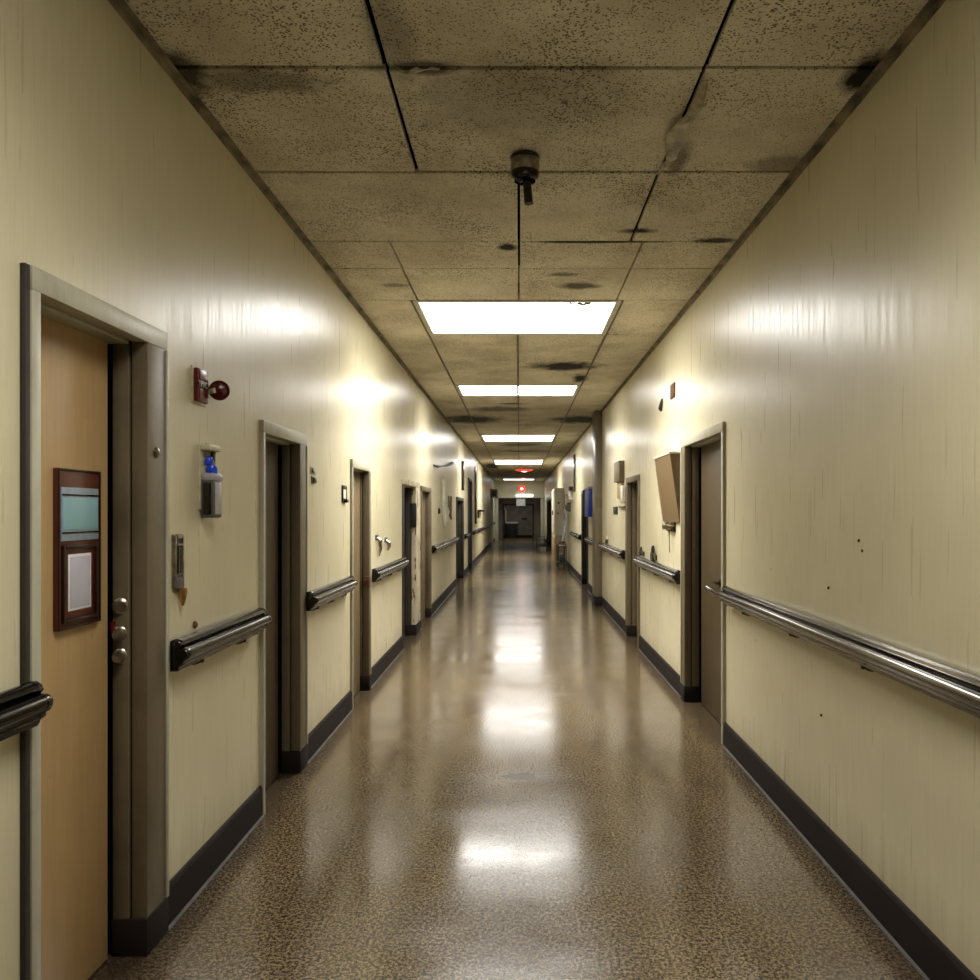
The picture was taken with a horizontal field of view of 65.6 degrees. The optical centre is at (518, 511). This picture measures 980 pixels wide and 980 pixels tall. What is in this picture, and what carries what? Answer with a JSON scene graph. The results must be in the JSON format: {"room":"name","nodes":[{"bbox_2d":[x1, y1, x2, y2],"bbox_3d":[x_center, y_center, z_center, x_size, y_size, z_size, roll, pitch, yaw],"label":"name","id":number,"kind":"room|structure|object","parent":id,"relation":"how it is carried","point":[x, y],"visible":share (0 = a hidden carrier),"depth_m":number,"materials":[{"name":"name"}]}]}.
{"room":"hospital interior","nodes":[
{"label":"hospital interior","id":0,"kind":"room"},
{"bbox_2d":[0,0,494,979],"bbox_3d":[-1.470,-0.110,19.000,0.300,3.320,44.000,0,0,0],"label":"wall","id":1,"kind":"structure","parent":0,"point":[114,186],"depth_m":3.18,"materials":[{"name":"beige paint"}]},
{"bbox_2d":[0,681,52,741],"bbox_3d":[-1.274,0.516,0.705,0.092,0.144,2.614,0,0,0],"label":"handrail","id":2,"kind":"object","parent":1,"relation":"attached to","point":[22,707],"visible":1,"depth_m":1.91,"materials":[{"name":"brown metal"}]},
{"bbox_2d":[20,263,168,979],"bbox_3d":[-1.393,0.445,2.411,0.213,2.211,0.806,0,0,0],"label":"door","id":3,"kind":"structure","parent":1,"relation":"in","point":[94,375],"depth_m":2.52,"materials":[{"name":"beige wood"}]},
{"bbox_2d":[53,468,100,631],"bbox_3d":[-1.407,0.115,2.430,0.026,0.500,0.232,0,0,0],"label":"notice board","id":4,"kind":"object","parent":3,"relation":"attached to","point":[76,493],"visible":1,"depth_m":2.40,"materials":[{"name":"mahogany"},{"name":"blue paper"},{"name":"white paper"}]},
{"bbox_2d":[172,534,187,605],"bbox_3d":[-1.301,0.225,2.924,0.039,0.279,0.078,0,0,0],"label":"thermometer","id":5,"kind":"object","parent":1,"relation":"attached to","point":[177,539],"visible":1,"depth_m":2.91,"materials":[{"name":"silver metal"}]},
{"bbox_2d":[193,621,197,628],"bbox_3d":[-1.313,0.458,3.090,0.013,0.032,0.031,0,0,0],"label":"bolt","id":6,"kind":"object","parent":1,"relation":"attached to","point":[195,624],"visible":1,"depth_m":3.08,"materials":[{"name":"metal"}]},
{"bbox_2d":[198,443,222,517],"bbox_3d":[-1.287,-0.131,3.183,0.066,0.311,0.117,0,0,0],"label":"soap dispenser","id":7,"kind":"object","parent":1,"relation":"attached to","point":[209,480],"visible":1,"depth_m":3.14,"materials":[{"name":"beige plastic"}]},
{"bbox_2d":[191,365,229,406],"bbox_3d":[-1.295,-0.516,3.160,0.079,0.153,0.203,0,0,26],"label":"fire alarm","id":8,"kind":"object","parent":1,"relation":"attached to","point":[218,390],"visible":1,"depth_m":3.12,"materials":[{"name":"red plastic"}]},
{"bbox_2d":[170,608,271,671],"bbox_3d":[-1.274,0.546,3.305,0.092,0.144,0.954,0,0,0],"label":"handrail","id":9,"kind":"object","parent":1,"relation":"attached to","point":[193,648],"visible":1,"depth_m":3.12,"materials":[{"name":"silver metal"}]},
{"bbox_2d":[260,420,307,814],"bbox_3d":[-1.392,0.539,4.266,0.196,2.021,0.795,0,0,0],"label":"door","id":10,"kind":"structure","parent":1,"relation":"in","point":[283,450],"depth_m":4.51,"materials":[{"name":"brown wood"}]},
{"bbox_2d":[108,0,494,481],"bbox_3d":[-1.304,-1.655,19.000,0.032,0.027,44.000,0,0,0],"label":"trim","id":11,"kind":"structure","parent":1,"relation":"attached to","point":[120,6],"depth_m":3.47,"materials":[{"name":"metal"}]},
{"bbox_2d":[310,467,316,483],"bbox_3d":[-1.312,-0.233,4.860,0.022,0.105,0.100,0,0,0],"label":"light switch","id":12,"kind":"object","parent":1,"relation":"attached to","point":[312,469],"visible":1,"depth_m":4.84,"materials":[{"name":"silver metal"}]},
{"bbox_2d":[168,538,494,930],"bbox_3d":[-1.307,1.470,19.000,0.026,0.157,43.998,0,0,0],"label":"baseboard","id":13,"kind":"structure","parent":1,"relation":"attached to","point":[186,885],"depth_m":3.55,"materials":[{"name":"brown plastic"}]},
{"bbox_2d":[306,576,357,610],"bbox_3d":[-1.274,0.556,5.220,0.092,0.144,1.164,0,0,0],"label":"handrail","id":14,"kind":"object","parent":1,"relation":"attached to","point":[315,598],"visible":1,"depth_m":5.01,"materials":[{"name":"metal"}]},
{"bbox_2d":[341,485,348,502],"bbox_3d":[-1.308,-0.135,5.720,0.030,0.130,0.140,0,0,0],"label":"button","id":15,"kind":"object","parent":1,"relation":"attached to","point":[344,499],"visible":1,"depth_m":5.70,"materials":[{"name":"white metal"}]},
{"bbox_2d":[350,459,370,708],"bbox_3d":[-1.376,0.567,6.301,0.168,1.966,0.725,0,0,0],"label":"door","id":16,"kind":"structure","parent":1,"relation":"in","point":[360,472],"depth_m":6.59,"materials":[{"name":"grey paint"}]},
{"bbox_2d":[375,534,381,555],"bbox_3d":[-1.297,0.311,7.050,0.054,0.201,0.140,0,0,0],"label":"wall hook","id":17,"kind":"object","parent":1,"relation":"attached to","point":[377,537],"visible":1,"depth_m":7.04,"materials":[{"name":"grey metal"}]},
{"bbox_2d":[384,537,390,549],"bbox_3d":[-1.297,0.316,7.520,0.054,0.132,0.140,0,0,0],"label":"wall hook","id":18,"kind":"object","parent":1,"relation":"attached to","point":[386,540],"visible":1,"depth_m":7.51,"materials":[{"name":"grey plastic"}]},
{"bbox_2d":[372,557,408,581],"bbox_3d":[-1.274,0.571,7.610,0.092,0.144,1.784,0,0,0],"label":"handrail","id":19,"kind":"object","parent":1,"relation":"attached to","point":[380,572],"visible":1,"depth_m":7.28,"materials":[{"name":"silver metal"}]},
{"bbox_2d":[402,478,419,648],"bbox_3d":[-1.405,0.585,9.277,0.230,1.931,1.415,0,0,0],"label":"door","id":20,"kind":"structure","parent":1,"relation":"in","point":[410,489],"depth_m":9.57,"materials":[{"name":"paint"}]},
{"bbox_2d":[420,486,431,626],"bbox_3d":[-1.377,0.600,10.701,0.166,1.901,1.105,0,0,0],"label":"door","id":21,"kind":"structure","parent":1,"relation":"in","point":[425,492],"depth_m":11.18,"materials":[{"name":"beige paint"}]},
{"bbox_2d":[433,461,453,467],"bbox_3d":[-1.284,-0.836,13.103,0.072,0.256,2.806,0,0,0],"label":"loose cable","id":22,"kind":"object","parent":1,"relation":"attached to","point":[451,462],"visible":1,"depth_m":13.31,"materials":[{"name":"black plastic"}]},
{"bbox_2d":[442,478,446,525],"bbox_3d":[-1.298,-0.168,13.090,0.110,0.828,0.269,0,0,0],"label":"conduit","id":23,"kind":"object","parent":1,"relation":"attached to","point":[443,479],"visible":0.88,"depth_m":13.00,"materials":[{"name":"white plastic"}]},
{"bbox_2d":[432,536,458,553],"bbox_3d":[-1.274,0.571,13.525,0.092,0.144,4.354,0,0,0],"label":"handrail","id":24,"kind":"object","parent":1,"relation":"attached to","point":[440,546],"visible":1,"depth_m":12.67,"materials":[{"name":"metal"}]},
{"bbox_2d":[445,502,449,526],"bbox_3d":[-1.290,0.042,13.491,0.100,0.444,0.309,0,0,0],"label":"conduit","id":25,"kind":"object","parent":1,"relation":"attached to","point":[447,508],"visible":0.65,"depth_m":13.52,"materials":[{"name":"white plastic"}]},
{"bbox_2d":[448,496,451,519],"bbox_3d":[-1.295,-0.079,14.425,0.058,0.446,0.477,0,0,0],"label":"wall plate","id":26,"kind":"object","parent":1,"relation":"attached to","point":[449,497],"visible":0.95,"depth_m":14.54,"materials":[{"name":"metal"}]},
{"bbox_2d":[456,497,463,578],"bbox_3d":[-1.417,0.615,16.901,0.246,1.871,2.005,0,0,0],"label":"door","id":27,"kind":"structure","parent":1,"relation":"in","point":[459,501],"depth_m":17.79,"materials":[{"name":"paint"}]},
{"bbox_2d":[461,461,463,490],"bbox_3d":[-1.295,-0.835,17.550,0.050,0.670,0.300,0,0,0],"label":"channel","id":28,"kind":"object","parent":1,"relation":"attached to","point":[462,462],"visible":1,"depth_m":17.40,"materials":[{"name":"brown metal"}]},
{"bbox_2d":[464,532,470,538],"bbox_3d":[-1.274,0.591,18.775,0.092,0.144,1.354,0,0,0],"label":"handrail","id":29,"kind":"object","parent":1,"relation":"attached to","point":[468,534],"visible":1,"depth_m":18.32,"materials":[{"name":"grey metal"}]},
{"bbox_2d":[468,477,471,571],"bbox_3d":[-1.417,0.330,20.352,0.246,2.441,1.505,0,0,0],"label":"door","id":30,"kind":"structure","parent":1,"relation":"in","point":[469,479],"depth_m":20.99,"materials":[{"name":"paint"}]},
{"bbox_2d":[475,467,476,523],"bbox_3d":[-1.300,-0.500,22.850,0.040,1.700,0.500,0,0,0],"label":"channel","id":31,"kind":"object","parent":1,"relation":"attached to","point":[475,467],"visible":1,"depth_m":22.74,"materials":[{"name":"brown metal"}]},
{"bbox_2d":[473,522,495,534],"bbox_3d":[-1.274,0.591,30.850,0.092,0.144,19.104,0,0,0],"label":"handrail","id":32,"kind":"object","parent":1,"relation":"attached to","point":[494,523],"visible":0.94,"depth_m":25.98,"materials":[{"name":"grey metal"}]},
{"bbox_2d":[491,489,497,497],"bbox_3d":[-1.160,-0.880,35.985,0.320,0.420,0.430,0,0,0],"label":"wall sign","id":33,"kind":"object","parent":1,"relation":"attached to","point":[494,492],"visible":1,"depth_m":35.80,"materials":[{"name":"black plastic"}]},
{"bbox_2d":[88,538,924,979],"bbox_3d":[0.025,1.600,21.600,3.290,0.100,49.200,0,0,0],"label":"floor","id":34,"kind":"structure","parent":0,"point":[521,794],"depth_m":3.52,"materials":[{"name":"tile"}]},
{"bbox_2d":[491,498,492,544],"bbox_3d":[-1.270,0.450,35.950,0.100,2.200,0.300,0,0,0],"label":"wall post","id":35,"kind":"object","parent":34,"relation":"on","point":[491,498],"visible":0.97,"depth_m":35.80,"materials":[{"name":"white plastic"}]},
{"bbox_2d":[505,522,517,537],"bbox_3d":[-0.440,1.075,45.700,0.760,0.949,0.540,0,0,0],"label":"base cabinet","id":36,"kind":"object","parent":34,"relation":"on","point":[510,526],"visible":1,"depth_m":45.45,"materials":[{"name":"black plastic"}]},
{"bbox_2d":[536,538,547,549],"bbox_3d":[0.930,1.273,31.200,0.464,0.554,0.800,0,0,0],"label":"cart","id":37,"kind":"object","parent":34,"relation":"on","point":[546,539],"visible":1,"depth_m":30.89,"materials":[{"name":"black metal"}]},
{"bbox_2d":[552,488,563,562],"bbox_3d":[1.208,0.409,23.994,0.314,2.279,2.012,0,0,0],"label":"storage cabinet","id":38,"kind":"object","parent":34,"relation":"on","point":[557,493],"visible":0.95,"depth_m":23.00,"materials":[{"name":"beige plastic"}]},
{"bbox_2d":[556,542,566,568],"bbox_3d":[1.170,1.174,20.900,0.244,0.753,0.900,0,0,0],"label":"cart","id":39,"kind":"object","parent":34,"relation":"on","point":[561,557],"visible":1,"depth_m":20.54,"materials":[{"name":"grey metal"}]},
{"bbox_2d":[504,505,531,534],"bbox_3d":[0.000,-0.050,46.100,3.800,3.200,0.200,0,0,0],"label":"door","id":40,"kind":"structure","parent":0,"point":[515,513],"depth_m":46.00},
{"bbox_2d":[504,535,531,537],"bbox_3d":[0.000,1.475,45.987,3.000,0.150,0.025,0,0,0],"label":"baseboard","id":41,"kind":"structure","parent":40,"relation":"attached to","point":[517,536],"depth_m":45.97,"materials":[{"name":"brown plastic"}]},
{"bbox_2d":[495,481,543,496],"bbox_3d":[0.025,-1.290,41.175,2.690,0.960,0.350,0,0,0],"label":"wall","id":42,"kind":"structure","parent":0,"point":[505,488],"depth_m":41.00,"materials":[{"name":"beige paint"}]},
{"bbox_2d":[516,498,524,505],"bbox_3d":[0.100,-0.540,41.100,0.480,0.420,0.060,0,0,0],"label":"sign","id":43,"kind":"object","parent":42,"relation":"hanging from","point":[519,501],"visible":1,"depth_m":41.07,"materials":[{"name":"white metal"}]},
{"bbox_2d":[498,497,543,497],"bbox_3d":[0.025,-0.780,40.995,2.690,0.060,0.050,0,0,0],"label":"trim","id":44,"kind":"structure","parent":42,"relation":"attached to","point":[498,497],"depth_m":40.97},
{"bbox_2d":[518,485,525,492],"bbox_3d":[0.150,-1.250,40.925,0.440,0.440,0.150,0,0,0],"label":"warning lamp","id":45,"kind":"object","parent":42,"relation":"attached to","point":[521,488],"visible":1,"depth_m":40.90,"materials":[{"name":"plastic"}]},
{"bbox_2d":[516,495,532,496],"bbox_3d":[0.300,-0.885,40.965,0.900,0.110,0.069,0,0,0],"label":"tube light","id":46,"kind":"object","parent":42,"relation":"attached to","point":[516,495],"visible":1,"depth_m":40.93,"materials":[{"name":"white plastic"}]},
{"bbox_2d":[498,498,540,539],"bbox_3d":[0.025,-0.050,42.400,3.290,3.200,0.200,0,0,0],"label":"wall","id":47,"kind":"structure","parent":0,"point":[536,501],"depth_m":42.30,"materials":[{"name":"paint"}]},
{"bbox_2d":[502,504,533,539],"bbox_3d":[-0.045,0.550,42.380,1.750,2.000,0.280,0,0,0],"label":"trim","id":48,"kind":"structure","parent":47,"relation":"attached to","point":[502,504],"depth_m":42.24,"materials":[{"name":"paint"}]},
{"bbox_2d":[124,0,928,480],"bbox_3d":[0.025,-1.720,19.000,2.690,0.100,44.000,0,0,0],"label":"ceiling","id":49,"kind":"structure","parent":0,"point":[402,184],"depth_m":3.42,"materials":[{"name":"tile"}]},
{"bbox_2d":[394,65,439,74],"bbox_3d":[-0.380,-1.650,2.830,0.168,0.032,0.039,0,0,0],"label":"strip","id":50,"kind":"object","parent":49,"relation":"attached to","point":[415,69],"visible":1,"depth_m":2.83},
{"bbox_2d":[410,301,502,479],"bbox_3d":[-0.850,-1.667,23.500,0.018,0.006,35.000,0,0,0],"label":"trim","id":51,"kind":"structure","parent":49,"relation":"attached to","point":[412,303],"depth_m":8.43,"materials":[{"name":"metal"}]},
{"bbox_2d":[412,293,621,334],"bbox_3d":[-0.015,-1.698,6.575,1.662,0.064,1.142,0,0,0],"label":"ceiling light","id":52,"kind":"object","parent":49,"relation":"attached to","point":[439,317],"visible":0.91,"depth_m":6.56,"materials":[{"name":"grey plastic"}]},
{"bbox_2d":[420,303,613,331],"bbox_3d":[-0.015,-1.684,6.575,1.566,0.012,1.046,0,0,0],"label":"diffuser","id":53,"kind":"object","parent":52,"relation":"attached to","point":[438,317],"depth_m":6.56,"materials":[{"name":"white plastic"}]},
{"bbox_2d":[455,385,580,395],"bbox_3d":[-0.015,-1.698,10.475,1.662,0.064,0.942,0,0,0],"label":"ceiling light","id":54,"kind":"object","parent":49,"relation":"attached to","point":[464,390],"visible":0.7,"depth_m":10.50,"materials":[{"name":"white plastic"}]},
{"bbox_2d":[459,386,516,394],"bbox_3d":[-0.414,-1.684,10.475,0.767,0.012,0.846,0,0,0],"label":"diffuser","id":55,"kind":"object","parent":54,"relation":"attached to","point":[463,390],"depth_m":10.50,"materials":[{"name":"white plastic"}]},
{"bbox_2d":[519,386,575,394],"bbox_3d":[0.385,-1.684,10.475,0.767,0.012,0.846,0,0,0],"label":"diffuser","id":56,"kind":"object","parent":54,"relation":"attached to","point":[523,390],"depth_m":10.50,"materials":[{"name":"white plastic"}]},
{"bbox_2d":[480,435,555,440],"bbox_3d":[-0.015,-1.698,17.225,1.662,0.064,1.442,0,0,0],"label":"ceiling light","id":57,"kind":"object","parent":49,"relation":"attached to","point":[484,437],"visible":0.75,"depth_m":17.12,"materials":[{"name":"white plastic"}]},
{"bbox_2d":[517,336,518,385],"bbox_3d":[-0.010,-1.667,8.600,0.018,0.006,2.800,0,0,0],"label":"trim","id":58,"kind":"structure","parent":49,"relation":"attached to","point":[517,336],"depth_m":8.29,"materials":[{"name":"metal"}]},
{"bbox_2d":[493,458,543,464],"bbox_3d":[-0.015,-1.698,25.600,1.662,0.064,2.192,0,0,0],"label":"ceiling light","id":59,"kind":"object","parent":49,"relation":"attached to","point":[497,462],"visible":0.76,"depth_m":25.76,"materials":[{"name":"white plastic"}]},
{"bbox_2d":[495,460,542,463],"bbox_3d":[-0.015,-1.684,25.600,1.566,0.012,2.096,0,0,0],"label":"diffuser","id":60,"kind":"object","parent":59,"relation":"attached to","point":[496,461],"depth_m":25.41,"materials":[{"name":"white plastic"}]},
{"bbox_2d":[518,397,518,434],"bbox_3d":[-0.010,-1.667,13.700,0.018,0.006,5.400,0,0,0],"label":"trim","id":61,"kind":"structure","parent":49,"relation":"attached to","point":[518,397],"depth_m":13.17,"materials":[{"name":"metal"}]},
{"bbox_2d":[503,479,534,479],"bbox_3d":[-0.015,-1.698,39.150,1.662,0.064,1.492,0,0,0],"label":"ceiling light","id":62,"kind":"object","parent":49,"relation":"attached to","point":[503,479],"visible":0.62,"depth_m":39.24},
{"bbox_2d":[514,468,533,471],"bbox_3d":[0.200,-1.605,29.200,0.760,0.129,0.760,0,0,0],"label":"warning lamp","id":63,"kind":"object","parent":49,"relation":"attached to","point":[516,469],"visible":1,"depth_m":28.95,"materials":[{"name":"red plastic"}]},
{"bbox_2d":[510,150,539,205],"bbox_3d":[0.028,-1.556,3.570,0.138,0.228,0.138,0,0,0],"label":"security camera","id":64,"kind":"object","parent":49,"relation":"attached to","point":[524,164],"visible":1,"depth_m":3.52,"materials":[{"name":"black plastic"}]},
{"bbox_2d":[534,301,623,480],"bbox_3d":[0.820,-1.667,23.500,0.018,0.006,35.000,0,0,0],"label":"trim","id":65,"kind":"structure","parent":49,"relation":"attached to","point":[621,303],"depth_m":8.91,"materials":[{"name":"metal"}]},
{"bbox_2d":[655,80,707,174],"bbox_3d":[0.695,-1.650,3.320,0.104,0.029,0.800,0,0,0],"label":"stain","id":66,"kind":"object","parent":49,"relation":"attached to","point":[674,137],"visible":1,"depth_m":3.27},
{"bbox_2d":[544,0,979,979],"bbox_3d":[1.520,-0.110,19.000,0.300,3.320,44.000,0,0,0],"label":"wall","id":67,"kind":"structure","parent":0,"point":[837,349],"depth_m":3.08,"materials":[{"name":"beige paint"}]},
{"bbox_2d":[547,499,551,544],"bbox_3d":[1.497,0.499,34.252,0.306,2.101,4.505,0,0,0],"label":"door","id":68,"kind":"structure","parent":67,"relation":"in","point":[549,502],"depth_m":36.30,"materials":[{"name":"paint"}]},
{"bbox_2d":[561,511,566,540],"bbox_3d":[1.282,0.389,21.175,0.180,0.861,0.550,0,0,0],"label":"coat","id":69,"kind":"object","parent":67,"relation":"hanging from","point":[565,513],"visible":0.99,"depth_m":20.93,"materials":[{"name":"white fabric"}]},
{"bbox_2d":[565,503,570,511],"bbox_3d":[1.348,-0.130,20.369,0.259,0.240,0.461,0,0,0],"label":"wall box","id":70,"kind":"object","parent":67,"relation":"attached to","point":[567,505],"visible":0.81,"depth_m":20.19,"materials":[{"name":"black plastic"}]},
{"bbox_2d":[565,486,572,500],"bbox_3d":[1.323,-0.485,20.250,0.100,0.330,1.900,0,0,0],"label":"wall sign","id":71,"kind":"object","parent":67,"relation":"attached to","point":[568,492],"visible":0.95,"depth_m":19.60,"materials":[{"name":"white plastic"}]},
{"bbox_2d":[573,454,574,491],"bbox_3d":[1.355,-0.950,18.600,0.030,0.900,0.300,0,0,0],"label":"channel","id":72,"kind":"object","parent":67,"relation":"attached to","point":[574,454],"visible":1,"depth_m":18.54,"materials":[{"name":"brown metal"}]},
{"bbox_2d":[569,531,580,539],"bbox_3d":[1.324,0.556,17.900,0.092,0.144,2.804,0,0,0],"label":"handrail","id":73,"kind":"object","parent":67,"relation":"attached to","point":[573,534],"visible":1,"depth_m":17.40,"materials":[{"name":"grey metal"}]},
{"bbox_2d":[581,491,587,589],"bbox_3d":[1.467,0.549,15.701,0.246,2.001,1.405,0,0,0],"label":"door","id":74,"kind":"structure","parent":67,"relation":"in","point":[584,520],"depth_m":16.30,"materials":[{"name":"paint"}]},
{"bbox_2d":[583,486,591,516],"bbox_3d":[1.308,-0.190,14.390,0.130,0.560,0.880,0,0,0],"label":"notice board","id":75,"kind":"object","parent":67,"relation":"attached to","point":[587,492],"visible":0.87,"depth_m":14.12,"materials":[{"name":"blue plastic"}]},
{"bbox_2d":[584,537,591,544],"bbox_3d":[1.324,0.556,13.980,0.092,0.144,1.844,0,0,0],"label":"handrail","id":76,"kind":"object","parent":67,"relation":"attached to","point":[588,540],"visible":0.52,"depth_m":14.21,"materials":[{"name":"metal"}]},
{"bbox_2d":[592,411,601,596],"bbox_3d":[1.312,-0.059,12.750,0.115,3.219,0.500,0,0,0],"label":"trim","id":77,"kind":"structure","parent":67,"relation":"attached to","point":[597,415],"depth_m":12.50,"materials":[{"name":"beige paint"}]},
{"bbox_2d":[592,593,601,605],"bbox_3d":[1.308,1.470,12.750,0.125,0.159,0.520,0,0,0],"label":"trim","id":78,"kind":"structure","parent":67,"relation":"attached to","point":[596,601],"depth_m":12.49,"materials":[{"name":"brown plastic"}]},
{"bbox_2d":[597,542,624,559],"bbox_3d":[1.324,0.556,11.050,0.092,0.144,2.744,0,0,0],"label":"handrail","id":79,"kind":"object","parent":67,"relation":"attached to","point":[612,550],"visible":0.99,"depth_m":10.53,"materials":[{"name":"metal"}]},
{"bbox_2d":[613,507,617,513],"bbox_3d":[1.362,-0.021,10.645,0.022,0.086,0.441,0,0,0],"label":"light switch","id":80,"kind":"object","parent":67,"relation":"attached to","point":[615,509],"visible":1,"depth_m":10.64,"materials":[{"name":"black plastic"}]},
{"bbox_2d":[614,460,624,507],"bbox_3d":[1.338,-0.360,10.080,0.070,0.620,0.700,0,0,0],"label":"wall box","id":81,"kind":"object","parent":67,"relation":"attached to","point":[619,465],"visible":0.89,"depth_m":9.91,"materials":[{"name":"beige paint"}]},
{"bbox_2d":[625,474,639,647],"bbox_3d":[1.447,0.562,9.101,0.206,1.976,1.005,0,0,0],"label":"door frame","id":82,"kind":"structure","parent":67,"relation":"in","point":[632,486],"depth_m":9.49,"materials":[{"name":"beige paint"}]},
{"bbox_2d":[639,547,644,555],"bbox_3d":[1.345,0.430,8.329,0.050,0.105,0.083,0,0,0],"label":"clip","id":83,"kind":"object","parent":67,"relation":"attached to","point":[641,553],"visible":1,"depth_m":8.29,"materials":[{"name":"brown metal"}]},
{"bbox_2d":[650,545,656,561],"bbox_3d":[1.345,0.413,7.599,0.050,0.161,0.133,0,0,0],"label":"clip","id":84,"kind":"object","parent":67,"relation":"attached to","point":[653,557],"visible":0.98,"depth_m":7.55,"materials":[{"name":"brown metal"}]},
{"bbox_2d":[633,555,679,584],"bbox_3d":[1.324,0.556,7.440,0.092,0.144,2.204,0,0,0],"label":"handrail","id":85,"kind":"object","parent":67,"relation":"attached to","point":[671,574],"visible":1,"depth_m":7.06,"materials":[{"name":"metal"}]},
{"bbox_2d":[658,398,662,410],"bbox_3d":[1.362,-1.024,7.273,0.055,0.118,0.080,0,0,0],"label":"plate","id":86,"kind":"object","parent":67,"relation":"attached to","point":[661,401],"visible":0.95,"depth_m":7.25,"materials":[{"name":"black plastic"}]},
{"bbox_2d":[654,451,679,522],"bbox_3d":[1.318,-0.210,6.777,0.104,0.600,0.743,0,0,0],"label":"wall panel","id":87,"kind":"object","parent":67,"relation":"attached to","point":[667,465],"visible":0.89,"depth_m":6.63,"materials":[{"name":"brown paint"}]},
{"bbox_2d":[662,522,675,552],"bbox_3d":[1.335,0.225,6.810,0.070,0.270,0.360,0,0,0],"label":"valve","id":88,"kind":"object","parent":67,"relation":"attached to","point":[669,526],"visible":1,"depth_m":6.75,"materials":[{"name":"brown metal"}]},
{"bbox_2d":[670,382,674,399],"bbox_3d":[1.365,-1.075,6.750,0.015,0.130,0.180,0,0,0],"label":"plate","id":89,"kind":"object","parent":67,"relation":"attached to","point":[672,386],"visible":1,"depth_m":6.72,"materials":[{"name":"metal"}]},
{"bbox_2d":[680,421,725,744],"bbox_3d":[1.447,0.474,5.686,0.206,2.151,1.295,0,0,0],"label":"door","id":90,"kind":"structure","parent":67,"relation":"in","point":[703,464],"depth_m":6.02,"materials":[{"name":"brown wood"}]},
{"bbox_2d":[544,0,945,480],"bbox_3d":[1.354,-1.655,19.000,0.032,0.027,44.000,0,0,0],"label":"trim","id":91,"kind":"structure","parent":67,"relation":"attached to","point":[932,6],"depth_m":3.46,"materials":[{"name":"metal"}]},
{"bbox_2d":[544,538,978,979],"bbox_3d":[1.357,1.470,19.000,0.026,0.157,43.998,0,0,0],"label":"baseboard","id":92,"kind":"structure","parent":67,"relation":"attached to","point":[933,960],"depth_m":3.18,"materials":[{"name":"brown plastic"}]},
{"bbox_2d":[718,586,979,718],"bbox_3d":[1.324,0.546,2.150,0.092,0.144,5.504,0,0,0],"label":"handrail","id":93,"kind":"object","parent":67,"relation":"attached to","point":[957,688],"visible":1,"depth_m":2.79,"materials":[{"name":"metal"}]},
{"bbox_2d":[705,585,718,595],"bbox_3d":[1.284,0.522,5.022,0.039,0.052,0.238,0,0,-4],"label":"tube","id":94,"kind":"object","parent":93,"relation":"attached to","point":[710,589],"visible":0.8,"depth_m":5.02,"materials":[{"name":"metal"}]},
{"bbox_3d":[0.025,-0.100,43.500,3.290,3.300,5.000,0,0,0],"label":"wall","id":95,"kind":"structure","parent":0,"visible":0},
{"bbox_2d":[495,498,497,540],"bbox_3d":[-1.220,0.400,41.110,0.200,2.300,0.220,0,0,0],"label":"trim","id":96,"kind":"structure","parent":95,"relation":"attached to","point":[496,499],"depth_m":41.00,"materials":[{"name":"grey paint"}]},
{"bbox_2d":[541,498,543,540],"bbox_3d":[1.270,0.400,41.110,0.200,2.300,0.220,0,0,0],"label":"trim","id":97,"kind":"structure","parent":95,"relation":"attached to","point":[542,499],"depth_m":41.00,"materials":[{"name":"grey paint"}]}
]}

